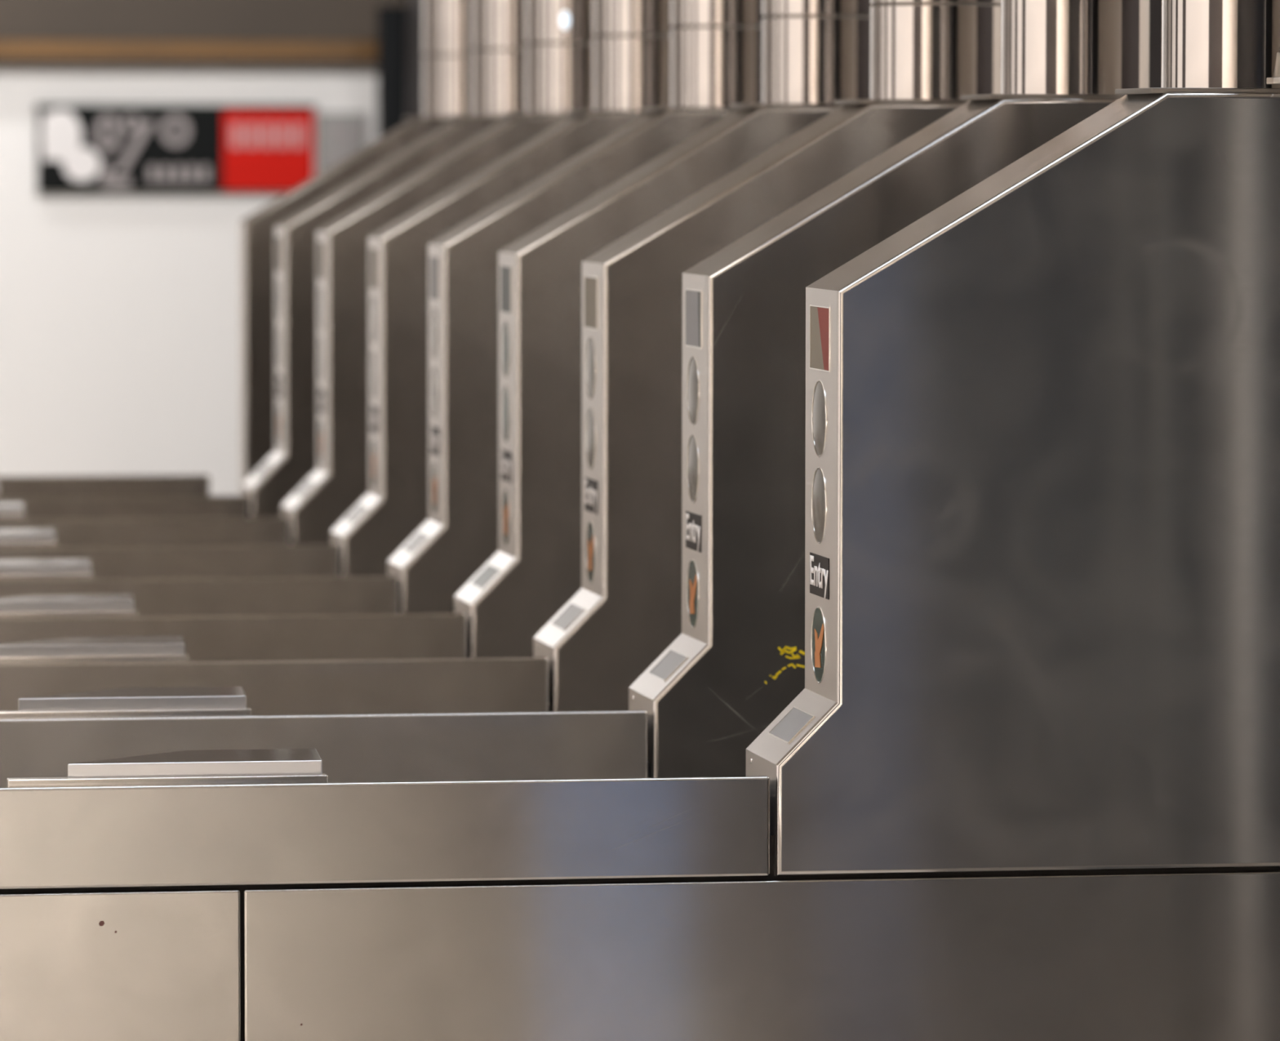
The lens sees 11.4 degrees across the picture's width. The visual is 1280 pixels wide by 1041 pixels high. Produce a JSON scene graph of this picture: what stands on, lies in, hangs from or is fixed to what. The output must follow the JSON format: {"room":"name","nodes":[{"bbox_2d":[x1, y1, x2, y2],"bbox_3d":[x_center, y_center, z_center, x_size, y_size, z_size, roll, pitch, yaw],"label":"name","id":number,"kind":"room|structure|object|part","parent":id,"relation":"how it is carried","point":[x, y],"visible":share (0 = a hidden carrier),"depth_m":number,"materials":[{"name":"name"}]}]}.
{"room":"railway station","nodes":[
{"label":"railway station","id":0,"kind":"room"},
{"bbox_2d":[0,40,377,495],"bbox_3d":[-4.520,-1.482,21.581,7.420,3.300,0.150,0,3,-9],"label":"wall","id":1,"kind":"structure","parent":0,"point":[119,312],"depth_m":21.99,"materials":[{"name":"white paint"}]},
{"bbox_2d":[35,104,315,192],"bbox_3d":[-1.589,-1.273,21.968,0.956,0.302,0.046,0,3,-9],"label":"wall sign","id":2,"kind":"object","parent":1,"relation":"attached to","point":[81,148],"visible":1,"depth_m":21.95,"materials":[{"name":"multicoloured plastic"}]},
{"bbox_3d":[-1.277,-1.271,22.022,0.313,0.277,0.040,0,3,-9],"label":"red panel","id":3,"kind":"part","parent":2,"relation":"part of","materials":[{"name":"red plastic"}]},
{"bbox_2d":[0,0,377,41],"bbox_3d":[-1.677,-2.393,21.867,1.700,1.510,0.090,0,3,-9],"label":"ceiling","id":4,"kind":"structure","parent":1,"relation":"attached to","point":[270,20],"depth_m":21.88,"materials":[{"name":"brown concrete"}]},
{"bbox_2d":[0,40,377,59],"bbox_3d":[-1.677,-1.607,21.907,1.700,0.060,0.100,0,3,-9],"label":"trim","id":5,"kind":"structure","parent":1,"relation":"attached to","point":[8,49],"depth_m":21.88,"materials":[{"name":"brown wood"}]},
{"bbox_2d":[0,57,377,67],"bbox_3d":[-1.678,-1.563,21.920,1.700,0.028,0.080,0,3,-9],"label":"trim","id":6,"kind":"structure","parent":1,"relation":"attached to","point":[4,62],"depth_m":21.90,"materials":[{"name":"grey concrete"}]},
{"bbox_2d":[316,112,365,175],"bbox_3d":[-1.028,-1.279,22.065,0.165,0.245,0.034,0,3,-9],"label":"notice","id":7,"kind":"object","parent":1,"relation":"attached to","point":[340,135],"visible":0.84,"depth_m":22.05,"materials":[{"name":"grey paper"}]},
{"bbox_2d":[406,0,1161,121],"bbox_3d":[1.929,-1.525,22.419,5.580,3.300,0.550,0,3,-9],"label":"wall","id":8,"kind":"structure","parent":0,"point":[415,11],"depth_m":21.71,"materials":[{"name":"silver metal"}]},
{"bbox_3d":[0.636,1.053,7.266,13.000,0.100,30.000,0,3,-9],"label":"floor","id":9,"kind":"structure","parent":0,"visible":0},
{"bbox_2d":[0,0,473,497],"bbox_3d":[-0.877,-0.506,12.985,2.580,2.350,0.177,0,3,-9],"label":"gate","id":10,"kind":"object","parent":9,"relation":"on","point":[447,50],"visible":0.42,"depth_m":12.96,"materials":[{"name":"metal"}]},
{"bbox_2d":[0,475,209,497],"bbox_3d":[-1.514,-0.037,12.909,1.289,0.106,0.120,0,3,-9],"label":"shelf","id":11,"kind":"object","parent":10,"relation":"attached to","point":[127,485],"depth_m":12.92,"materials":[{"name":"grey metal"}]},
{"bbox_2d":[238,120,452,495],"bbox_3d":[-0.206,-0.406,13.099,1.220,0.822,0.120,0,3,-9],"label":"hood","id":12,"kind":"object","parent":10,"relation":"attached to","point":[256,268],"depth_m":12.96,"materials":[{"name":"metal"}]},
{"bbox_3d":[-0.182,-0.819,13.079,0.592,0.006,0.096,0,3,-9],"label":"plate","id":13,"kind":"part","parent":10,"relation":"part of","materials":[{"name":"silver metal"}]},
{"bbox_3d":[-0.353,-0.881,13.048,0.177,0.122,0.177,0,3,-9],"label":"post","id":14,"kind":"part","parent":10,"relation":"part of","materials":[{"name":"metal"}]},
{"bbox_2d":[0,0,527,519],"bbox_3d":[-0.758,-0.464,12.251,2.580,2.350,0.190,0,3,-9],"label":"gate","id":15,"kind":"object","parent":9,"relation":"on","point":[499,43],"visible":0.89,"depth_m":12.19,"materials":[{"name":"metal"}]},
{"bbox_2d":[0,495,248,519],"bbox_3d":[-1.396,0.005,12.175,1.289,0.106,0.190,0,3,-9],"label":"shelf","id":16,"kind":"object","parent":15,"relation":"attached to","point":[175,506],"depth_m":12.15,"materials":[{"name":"grey metal"}]},
{"bbox_2d":[276,325,281,368],"bbox_3d":[-0.691,-0.332,12.277,0.002,0.082,0.082,0,3,-9],"label":"lamp","id":17,"kind":"object","parent":15,"relation":"on","point":[278,327],"depth_m":12.27,"materials":[{"name":"white"}]},
{"bbox_2d":[276,277,281,319],"bbox_3d":[-0.691,-0.424,12.271,0.002,0.082,0.082,0,3,-9],"label":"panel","id":18,"kind":"object","parent":15,"relation":"on","point":[278,279],"depth_m":12.26,"materials":[{"name":"white"}]},
{"bbox_2d":[276,403,281,445],"bbox_3d":[-0.691,-0.183,12.285,0.002,0.082,0.082,0,3,-9],"label":"lamp","id":19,"kind":"object","parent":15,"relation":"attached to","point":[278,405],"depth_m":12.29,"materials":[{"name":"white"}]},
{"bbox_2d":[241,117,506,517],"bbox_3d":[-0.119,-0.363,12.360,1.284,0.822,0.190,0,3,-9],"label":"hood","id":20,"kind":"object","parent":15,"relation":"attached to","point":[293,460],"depth_m":12.19,"materials":[{"name":"metal"}]},
{"bbox_3d":[-0.063,-0.777,12.345,0.592,0.006,0.166,0,3,-9],"label":"plate","id":21,"kind":"part","parent":15,"relation":"part of","materials":[{"name":"silver metal"}]},
{"bbox_3d":[-0.235,-0.839,12.313,0.177,0.122,0.177,0,3,-9],"label":"post","id":22,"kind":"part","parent":15,"relation":"part of","materials":[{"name":"metal"}]},
{"bbox_2d":[0,0,594,546],"bbox_3d":[-0.642,-0.422,11.531,2.580,2.350,0.190,0,3,-9],"label":"gate","id":23,"kind":"object","parent":9,"relation":"on","point":[559,36],"visible":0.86,"depth_m":11.47,"materials":[{"name":"metal"}]},
{"bbox_3d":[-1.255,0.001,11.383,0.332,0.018,0.022,0,3,-9],"label":"plate","id":24,"kind":"part","parent":23,"relation":"part of","materials":[{"name":"silver metal"}]},
{"bbox_2d":[0,516,288,546],"bbox_3d":[-1.279,0.047,11.455,1.289,0.106,0.190,0,3,-9],"label":"shelf","id":25,"kind":"object","parent":23,"relation":"attached to","point":[88,532],"depth_m":11.43,"materials":[{"name":"grey metal"}]},
{"bbox_2d":[318,336,324,382],"bbox_3d":[-0.574,-0.290,11.557,0.002,0.082,0.082,0,3,-9],"label":"lamp","id":26,"kind":"object","parent":23,"relation":"on","point":[321,339],"depth_m":11.55,"materials":[{"name":"white"}]},
{"bbox_2d":[318,285,324,330],"bbox_3d":[-0.574,-0.382,11.552,0.002,0.082,0.082,0,3,-9],"label":"lamp","id":27,"kind":"object","parent":23,"relation":"on","point":[321,288],"depth_m":11.54,"materials":[{"name":"white"}]},
{"bbox_2d":[318,419,324,464],"bbox_3d":[-0.575,-0.141,11.566,0.002,0.082,0.082,0,3,-9],"label":"lamp","id":28,"kind":"object","parent":23,"relation":"attached to","point":[321,422],"depth_m":11.56,"materials":[{"name":"white"}]},
{"bbox_2d":[281,115,570,544],"bbox_3d":[-0.003,-0.322,11.640,1.284,0.822,0.190,0,3,-9],"label":"hood","id":29,"kind":"object","parent":23,"relation":"attached to","point":[340,480],"depth_m":11.47,"materials":[{"name":"metal"}]},
{"bbox_3d":[0.053,-0.735,11.625,0.592,0.006,0.166,0,3,-9],"label":"plate","id":30,"kind":"part","parent":23,"relation":"part of","materials":[{"name":"silver metal"}]},
{"bbox_3d":[-0.118,-0.797,11.594,0.177,0.122,0.177,0,3,-9],"label":"post","id":31,"kind":"part","parent":23,"relation":"part of","materials":[{"name":"metal"}]},
{"bbox_2d":[560,11,569,29],"bbox_3d":[-0.134,-0.896,11.499,0.017,0.032,0.010,0,3,-9],"label":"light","id":32,"kind":"object","parent":23,"relation":"on","point":[565,15],"depth_m":11.49,"materials":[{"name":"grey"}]},
{"bbox_2d":[0,0,672,578],"bbox_3d":[-0.514,-0.376,10.743,2.580,2.350,0.190,0,3,-9],"label":"gate","id":33,"kind":"object","parent":9,"relation":"on","point":[632,39],"visible":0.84,"depth_m":10.68,"materials":[{"name":"metal"}]},
{"bbox_3d":[-1.127,0.046,10.595,0.332,0.018,0.022,0,3,-9],"label":"plate","id":34,"kind":"part","parent":33,"relation":"part of","materials":[{"name":"silver metal"}]},
{"bbox_2d":[0,544,338,578],"bbox_3d":[-1.152,0.093,10.667,1.289,0.106,0.190,0,3,-9],"label":"shelf","id":35,"kind":"object","parent":33,"relation":"attached to","point":[274,560],"depth_m":10.64,"materials":[{"name":"grey metal"}]},
{"bbox_2d":[370,350,377,399],"bbox_3d":[-0.447,-0.244,10.769,0.002,0.082,0.082,0,3,-9],"label":"lamp","id":36,"kind":"object","parent":33,"relation":"on","point":[373,353],"depth_m":10.76,"materials":[{"name":"white"}]},
{"bbox_2d":[370,295,377,343],"bbox_3d":[-0.447,-0.337,10.763,0.002,0.082,0.082,0,3,-9],"label":"lamp","id":37,"kind":"object","parent":33,"relation":"on","point":[373,298],"depth_m":10.75,"materials":[{"name":"white"}]},
{"bbox_2d":[370,439,377,487],"bbox_3d":[-0.447,-0.096,10.777,0.002,0.082,0.082,0,3,-9],"label":"lamp","id":38,"kind":"object","parent":33,"relation":"attached to","point":[373,442],"depth_m":10.78,"materials":[{"name":"white"}]},
{"bbox_2d":[330,113,645,576],"bbox_3d":[0.125,-0.276,10.852,1.284,0.822,0.190,0,3,-9],"label":"hood","id":39,"kind":"object","parent":33,"relation":"attached to","point":[395,505],"depth_m":10.68,"materials":[{"name":"metal"}]},
{"bbox_3d":[0.181,-0.689,10.837,0.592,0.006,0.166,0,3,-9],"label":"plate","id":40,"kind":"part","parent":33,"relation":"part of","materials":[{"name":"silver metal"}]},
{"bbox_3d":[0.009,-0.751,10.806,0.177,0.122,0.177,0,3,-9],"label":"post","id":41,"kind":"part","parent":33,"relation":"part of","materials":[{"name":"metal"}]},
{"bbox_2d":[0,0,764,616],"bbox_3d":[-0.387,-0.331,9.954,2.580,2.350,0.190,0,3,-9],"label":"gate","id":42,"kind":"object","parent":9,"relation":"on","point":[716,45],"visible":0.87,"depth_m":9.89,"materials":[{"name":"metal"}]},
{"bbox_3d":[-1.000,0.092,9.806,0.332,0.018,0.022,0,3,-9],"label":"plate","id":43,"kind":"part","parent":42,"relation":"part of","materials":[{"name":"silver metal"}]},
{"bbox_2d":[0,575,397,616],"bbox_3d":[-1.024,0.139,9.878,1.289,0.106,0.190,0,3,-9],"label":"shelf","id":44,"kind":"object","parent":42,"relation":"attached to","point":[308,595],"depth_m":9.85,"materials":[{"name":"grey metal"}]},
{"bbox_2d":[431,366,438,418],"bbox_3d":[-0.319,-0.199,9.980,0.002,0.082,0.082,0,3,-9],"label":"lamp","id":45,"kind":"object","parent":42,"relation":"on","point":[434,370],"depth_m":9.97,"materials":[{"name":"white"}]},
{"bbox_2d":[431,306,438,359],"bbox_3d":[-0.319,-0.291,9.975,0.002,0.082,0.082,0,3,-9],"label":"lamp","id":46,"kind":"object","parent":42,"relation":"on","point":[434,310],"depth_m":9.97,"materials":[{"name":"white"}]},
{"bbox_2d":[431,462,438,514],"bbox_3d":[-0.320,-0.050,9.989,0.002,0.082,0.082,0,3,-9],"label":"lamp","id":47,"kind":"object","parent":42,"relation":"attached to","point":[434,465],"depth_m":9.99,"materials":[{"name":"white"}]},
{"bbox_2d":[387,111,733,613],"bbox_3d":[0.253,-0.230,10.063,1.284,0.822,0.190,0,3,-9],"label":"hood","id":48,"kind":"object","parent":42,"relation":"attached to","point":[460,535],"depth_m":9.89,"materials":[{"name":"metal"}]},
{"bbox_3d":[0.308,-0.643,10.049,0.592,0.006,0.166,0,3,-9],"label":"plate","id":49,"kind":"part","parent":42,"relation":"part of","materials":[{"name":"silver metal"}]},
{"bbox_3d":[0.137,-0.706,10.017,0.177,0.122,0.177,0,3,-9],"label":"post","id":50,"kind":"part","parent":42,"relation":"part of","materials":[{"name":"metal"}]},
{"bbox_2d":[374,0,409,139],"bbox_3d":[-0.832,-0.791,21.584,0.220,1.925,0.220,0,3,-9],"label":"post","id":51,"kind":"object","parent":9,"relation":"on","point":[392,15],"visible":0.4,"depth_m":21.50,"materials":[{"name":"black metal"}]},
{"bbox_2d":[0,0,872,661],"bbox_3d":[-0.259,-0.285,9.166,2.580,2.350,0.190,0,3,-9],"label":"gate","id":52,"kind":"object","parent":9,"relation":"on","point":[815,54],"visible":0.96,"depth_m":9.10,"materials":[{"name":"metal"}]},
{"bbox_3d":[-0.872,0.138,9.018,0.332,0.018,0.022,0,3,-9],"label":"plate","id":53,"kind":"part","parent":52,"relation":"part of","materials":[{"name":"silver metal"}]},
{"bbox_2d":[0,613,466,661],"bbox_3d":[-0.897,0.184,9.090,1.289,0.106,0.190,0,3,-9],"label":"shelf","id":54,"kind":"object","parent":52,"relation":"attached to","point":[411,635],"depth_m":9.06,"materials":[{"name":"grey metal"}]},
{"bbox_2d":[501,320,510,377],"bbox_3d":[-0.192,-0.245,9.187,0.002,0.082,0.082,0,3,-9],"label":"lamp","id":55,"kind":"object","parent":52,"relation":"on","point":[505,325],"depth_m":9.18,"materials":[{"name":"white"}]},
{"bbox_2d":[502,385,510,441],"bbox_3d":[-0.192,-0.153,9.192,0.002,0.082,0.082,0,3,-9],"label":"lamp","id":56,"kind":"object","parent":52,"relation":"on","point":[505,388],"depth_m":9.18,"materials":[{"name":"white"}]},
{"bbox_2d":[502,488,510,546],"bbox_3d":[-0.192,-0.004,9.200,0.002,0.082,0.082,0,3,-9],"label":"lamp","id":57,"kind":"object","parent":52,"relation":"attached to","point":[505,492],"depth_m":9.20,"materials":[{"name":"white"}]},
{"bbox_2d":[454,106,838,657],"bbox_3d":[0.380,-0.184,9.275,1.284,0.822,0.190,0,3,-9],"label":"hood","id":58,"kind":"object","parent":52,"relation":"attached to","point":[535,570],"depth_m":9.11,"materials":[{"name":"metal"}]},
{"bbox_3d":[0.436,-0.598,9.260,0.592,0.006,0.166,0,3,-9],"label":"plate","id":59,"kind":"part","parent":52,"relation":"part of","materials":[{"name":"silver metal"}]},
{"bbox_3d":[0.264,-0.660,9.229,0.177,0.122,0.177,0,3,-9],"label":"post","id":60,"kind":"part","parent":52,"relation":"part of","materials":[{"name":"metal"}]},
{"bbox_2d":[0,0,1000,715],"bbox_3d":[-0.132,-0.239,8.377,2.580,2.350,0.190,0,3,-9],"label":"gate","id":61,"kind":"object","parent":9,"relation":"on","point":[926,55],"visible":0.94,"depth_m":8.31,"materials":[{"name":"metal"}]},
{"bbox_3d":[-0.745,0.183,8.230,0.332,0.018,0.022,0,3,-9],"label":"plate","id":62,"kind":"part","parent":61,"relation":"part of","materials":[{"name":"silver metal"}]},
{"bbox_2d":[0,657,548,715],"bbox_3d":[-0.769,0.230,8.301,1.289,0.106,0.190,0,3,-9],"label":"shelf","id":63,"kind":"object","parent":61,"relation":"attached to","point":[495,684],"depth_m":8.26,"materials":[{"name":"grey metal"}]},
{"bbox_2d":[585,407,595,469],"bbox_3d":[-0.064,-0.107,8.403,0.002,0.082,0.082,0,3,-9],"label":"lamp","id":64,"kind":"object","parent":61,"relation":"on","point":[590,412],"depth_m":8.40,"materials":[{"name":"white"}]},
{"bbox_2d":[585,337,595,399],"bbox_3d":[-0.064,-0.200,8.398,0.002,0.082,0.082,0,3,-9],"label":"lamp","id":65,"kind":"object","parent":61,"relation":"on","point":[590,342],"depth_m":8.39,"materials":[{"name":"white"}]},
{"bbox_2d":[585,520,595,582],"bbox_3d":[-0.065,0.041,8.412,0.002,0.082,0.082,0,3,-9],"label":"lamp","id":66,"kind":"object","parent":61,"relation":"attached to","point":[590,526],"depth_m":8.41,"materials":[{"name":"orange plastic"}]},
{"bbox_2d":[533,103,964,711],"bbox_3d":[0.507,-0.139,8.486,1.284,0.822,0.190,0,3,-9],"label":"hood","id":67,"kind":"object","parent":61,"relation":"attached to","point":[626,611],"depth_m":8.32,"materials":[{"name":"metal"}]},
{"bbox_3d":[0.563,-0.552,8.472,0.592,0.006,0.166,0,3,-9],"label":"plate","id":68,"kind":"part","parent":61,"relation":"part of","materials":[{"name":"silver metal"}]},
{"bbox_3d":[0.392,-0.614,8.440,0.177,0.122,0.177,0,3,-9],"label":"post","id":69,"kind":"part","parent":61,"relation":"part of","materials":[{"name":"metal"}]},
{"bbox_2d":[0,0,1150,787],"bbox_3d":[-0.004,-0.194,7.589,2.580,2.350,0.190,0,3,-9],"label":"gate","id":70,"kind":"object","parent":9,"relation":"on","point":[736,662],"visible":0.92,"depth_m":7.53,"materials":[{"name":"metal"}]},
{"bbox_3d":[-0.617,0.229,7.441,0.332,0.018,0.022,0,3,-9],"label":"plate","id":71,"kind":"part","parent":70,"relation":"part of","materials":[{"name":"silver metal"}]},
{"bbox_2d":[0,710,648,787],"bbox_3d":[-0.642,0.276,7.513,1.289,0.106,0.190,0,3,-9],"label":"shelf","id":72,"kind":"object","parent":70,"relation":"attached to","point":[554,744],"depth_m":7.47,"materials":[{"name":"grey metal"}]},
{"bbox_2d":[686,559,698,627],"bbox_3d":[0.063,0.087,7.624,0.002,0.082,0.082,0,3,-9],"label":"lamp","id":73,"kind":"object","parent":70,"relation":"attached to","point":[692,565],"depth_m":7.62,"materials":[{"name":"orange plastic"}]},
{"bbox_2d":[686,434,699,502],"bbox_3d":[0.063,-0.062,7.615,0.002,0.082,0.082,0,3,-9],"label":"lamp","id":74,"kind":"object","parent":70,"relation":"on","point":[692,440],"depth_m":7.61,"materials":[{"name":"white"}]},
{"bbox_2d":[686,356,699,425],"bbox_3d":[0.063,-0.154,7.610,0.002,0.082,0.082,0,3,-9],"label":"lamp","id":75,"kind":"object","parent":70,"relation":"on","point":[692,362],"depth_m":7.60,"materials":[{"name":"white"}]},
{"bbox_2d":[628,98,1118,777],"bbox_3d":[0.635,-0.093,7.698,1.284,0.822,0.190,0,3,-9],"label":"hood","id":76,"kind":"object","parent":70,"relation":"attached to","point":[736,661],"depth_m":7.53,"materials":[{"name":"metal"}]},
{"bbox_3d":[0.691,-0.506,7.683,0.592,0.006,0.166,0,3,-9],"label":"plate","id":77,"kind":"part","parent":70,"relation":"part of","materials":[{"name":"silver metal"}]},
{"bbox_3d":[0.519,-0.569,7.652,0.177,0.122,0.177,0,3,-9],"label":"post","id":78,"kind":"part","parent":70,"relation":"part of","materials":[{"name":"metal"}]},
{"bbox_2d":[0,0,1279,1040],"bbox_3d":[0.125,-0.147,6.786,2.580,2.350,0.219,0,3,-9],"label":"gate","id":79,"kind":"object","parent":9,"relation":"on","point":[1021,782],"visible":1,"depth_m":6.75,"materials":[{"name":"metal"}]},
{"bbox_3d":[-0.790,0.657,6.699,0.731,0.554,0.190,0,3,-9],"label":"panel","id":80,"kind":"part","parent":79,"relation":"part of","materials":[{"name":"metal"}]},
{"bbox_3d":[-0.490,0.275,6.653,0.332,0.018,0.022,0,3,-9],"label":"plate","id":81,"kind":"part","parent":79,"relation":"part of","materials":[{"name":"silver metal"}]},
{"bbox_2d":[0,776,769,889],"bbox_3d":[-0.514,0.321,6.724,1.289,0.106,0.190,0,3,-9],"label":"shelf","id":82,"kind":"object","parent":79,"relation":"attached to","point":[69,833],"depth_m":6.67,"materials":[{"name":"metal"}]},
{"bbox_3d":[0.485,0.646,6.905,1.846,0.554,0.190,0,3,-9],"label":"panel","id":83,"kind":"part","parent":79,"relation":"part of","materials":[{"name":"metal"}]},
{"bbox_2d":[810,606,826,683],"bbox_3d":[0.191,0.133,6.835,0.002,0.082,0.082,0,3,-9],"label":"lamp","id":84,"kind":"object","parent":79,"relation":"attached to","point":[818,614],"depth_m":6.84,"materials":[{"name":"orange plastic"}]},
{"bbox_2d":[811,466,826,543],"bbox_3d":[0.191,-0.016,6.827,0.002,0.082,0.082,0,3,-9],"label":"lamp","id":85,"kind":"object","parent":79,"relation":"on","point":[819,474],"depth_m":6.82,"materials":[{"name":"white"}]},
{"bbox_2d":[811,380,826,457],"bbox_3d":[0.191,-0.108,6.821,0.002,0.082,0.082,0,3,-9],"label":"lamp","id":86,"kind":"object","parent":79,"relation":"on","point":[819,388],"depth_m":6.82,"materials":[{"name":"white"}]},
{"bbox_2d":[746,93,1279,875],"bbox_3d":[0.762,-0.047,6.910,1.284,0.822,0.190,0,3,-9],"label":"hood","id":87,"kind":"object","parent":79,"relation":"attached to","point":[1042,485],"depth_m":6.77,"materials":[{"name":"metal"}]},
{"bbox_3d":[0.818,-0.461,6.895,0.592,0.006,0.166,0,3,-9],"label":"plate","id":88,"kind":"part","parent":79,"relation":"part of","materials":[{"name":"silver metal"}]},
{"bbox_3d":[0.647,-0.523,6.863,0.177,0.122,0.177,0,3,-9],"label":"post","id":89,"kind":"part","parent":79,"relation":"part of","materials":[{"name":"metal"}]}
]}

